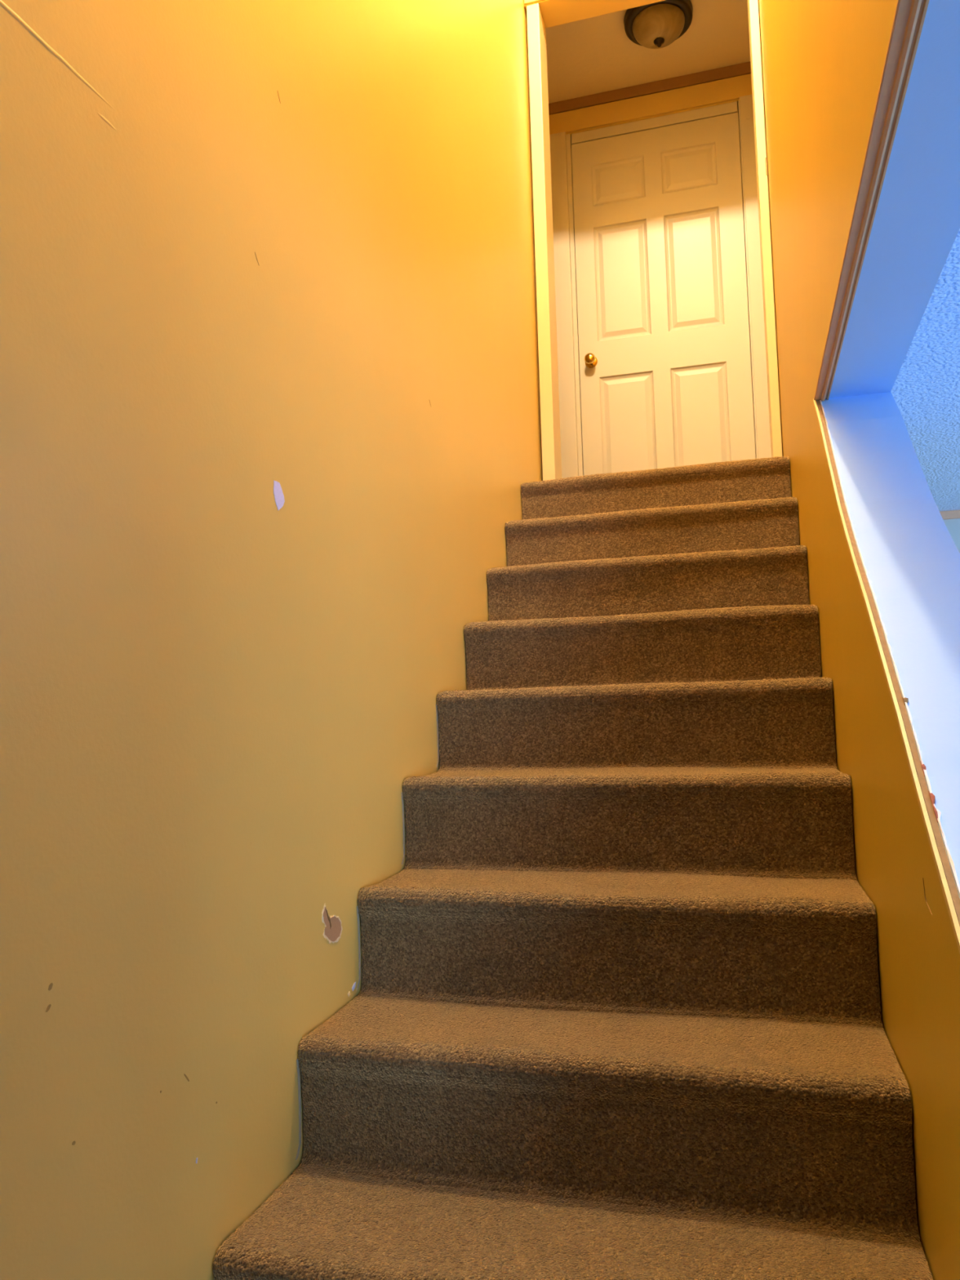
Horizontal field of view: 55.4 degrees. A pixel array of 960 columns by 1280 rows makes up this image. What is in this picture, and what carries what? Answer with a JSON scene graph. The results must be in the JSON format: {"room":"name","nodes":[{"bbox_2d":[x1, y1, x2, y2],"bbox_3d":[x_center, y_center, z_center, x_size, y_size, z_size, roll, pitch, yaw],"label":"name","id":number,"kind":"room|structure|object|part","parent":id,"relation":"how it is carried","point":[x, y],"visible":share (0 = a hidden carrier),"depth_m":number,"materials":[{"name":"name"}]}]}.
{"room":"home staircase","nodes":[
{"label":"home staircase","id":0,"kind":"room"},
{"bbox_2d":[0,0,542,1279],"bbox_3d":[-0.598,-1.129,0.948,0.121,5.450,5.965,-3,-4,16],"label":"wall","id":1,"kind":"structure","parent":0,"point":[270,424],"depth_m":1.32,"materials":[{"name":"yellow paint"}]},
{"bbox_2d":[212,456,933,1279],"bbox_3d":[0.402,0.224,2.357,0.919,1.736,2.548,-3,-4,16],"label":"staircase","id":2,"kind":"structure","parent":1,"relation":"attached to","point":[615,1014],"depth_m":1.59,"materials":[{"name":"brown carpet"}]},
{"bbox_2d":[545,0,750,103],"bbox_3d":[0.574,-2.810,4.282,1.498,0.059,0.869,-3,-4,16],"label":"ceiling","id":3,"kind":"structure","parent":0,"point":[592,55],"depth_m":4.33,"materials":[{"name":"paint"}]},
{"bbox_2d":[623,0,693,48],"bbox_3d":[0.799,-2.724,4.088,0.304,0.150,0.304,-3,-4,16],"label":"ceiling light","id":4,"kind":"object","parent":3,"relation":"attached to","point":[656,25],"visible":0.98,"depth_m":4.03,"materials":[{"name":"beige glass"}]},
{"bbox_2d":[565,98,755,469],"bbox_3d":[0.719,-1.615,4.591,1.498,2.285,0.150,-3,-4,16],"label":"wall","id":5,"kind":"structure","parent":0,"point":[733,100],"depth_m":4.51,"materials":[{"name":"beige paint"}]},
{"bbox_2d":[548,61,751,115],"bbox_3d":[0.665,-2.732,4.592,1.498,0.055,0.014,-3,-4,16],"label":"trim","id":6,"kind":"structure","parent":5,"relation":"attached to","point":[743,68],"depth_m":4.53,"materials":[{"name":"brown wood"}]},
{"bbox_2d":[548,73,771,478],"bbox_3d":[0.880,-1.600,4.487,1.065,2.220,0.082,-3,-4,16],"label":"door frame","id":7,"kind":"structure","parent":5,"relation":"attached to","point":[740,87],"depth_m":4.53,"materials":[{"name":"beige paint"}]},
{"bbox_3d":[0.414,-1.525,4.583,0.108,2.111,0.020,-3,-4,16],"label":"casing","id":8,"kind":"part","parent":7,"relation":"part of","materials":[{"name":"beige paint"}]},
{"bbox_3d":[0.843,-2.654,4.537,1.065,0.108,0.012,-3,-4,16],"label":"head casing","id":9,"kind":"part","parent":7,"relation":"part of","materials":[{"name":"beige paint"}]},
{"bbox_3d":[1.335,-1.570,4.325,0.107,2.111,0.020,-3,-4,16],"label":"casing","id":10,"kind":"part","parent":7,"relation":"part of","materials":[{"name":"beige paint"}]},
{"bbox_2d":[571,112,755,475],"bbox_3d":[0.882,-1.519,4.445,0.816,2.042,0.101,-3,-4,16],"label":"door","id":11,"kind":"structure","parent":5,"relation":"in","point":[665,375],"depth_m":4.47,"materials":[{"name":"beige paint"}]},
{"bbox_3d":[0.544,-1.386,4.512,0.055,0.055,0.062,-3,-4,16],"label":"knob","id":12,"kind":"part","parent":11,"relation":"part of","materials":[{"name":"gold metal"}]},
{"bbox_2d":[758,0,959,1279],"bbox_3d":[0.423,-1.179,0.662,0.166,5.450,5.965,-3,-4,16],"label":"wall","id":13,"kind":"structure","parent":0,"point":[823,61],"depth_m":1.50,"materials":[{"name":"yellow paint"}]},
{"bbox_2d":[813,0,928,401],"bbox_3d":[0.515,-0.668,1.152,0.032,0.109,2.017,-3,-4,16],"label":"trim","id":14,"kind":"structure","parent":13,"relation":"attached to","point":[909,15],"depth_m":1.26,"materials":[{"name":"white wood"}]},
{"bbox_2d":[813,399,959,953],"bbox_3d":[0.533,0.152,1.099,0.020,1.557,2.031,-3,-4,16],"label":"trim","id":15,"kind":"structure","parent":13,"relation":"attached to","point":[931,815],"depth_m":1.21,"materials":[{"name":"beige paint"}]},
{"bbox_2d":[890,228,959,511],"bbox_3d":[2.461,-1.032,1.083,3.514,0.100,7.900,-3,-4,16],"label":"ceiling","id":16,"kind":"structure","parent":0,"point":[926,389],"depth_m":2.97,"materials":[{"name":"white paint"}]},
{"bbox_2d":[943,518,959,553],"bbox_3d":[3.546,0.499,4.687,3.514,2.499,0.100,-3,-4,16],"label":"wall","id":17,"kind":"structure","parent":0,"point":[953,526],"depth_m":4.98,"materials":[{"name":"beige paint"}]},
{"bbox_2d":[939,510,959,519],"bbox_3d":[3.446,-0.726,4.734,3.413,0.044,0.014,-3,-4,16],"label":"trim","id":18,"kind":"structure","parent":17,"relation":"attached to","point":[952,514],"depth_m":4.97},
{"bbox_3d":[0.627,-3.219,3.762,0.918,0.949,0.110,-3,-4,16],"label":"wall","id":19,"kind":"structure","parent":0,"visible":0},
{"bbox_2d":[524,0,782,480],"bbox_3d":[0.671,-1.656,3.646,0.918,2.187,0.158,-3,-4,16],"label":"door frame","id":20,"kind":"structure","parent":19,"relation":"attached to","point":[541,15],"depth_m":3.68,"materials":[{"name":"beige paint"}]},
{"bbox_3d":[0.621,-2.672,3.646,0.912,0.058,0.008,-3,-4,16],"label":"header trim","id":21,"kind":"part","parent":20,"relation":"part of","materials":[{"name":"white paint"}]}
]}

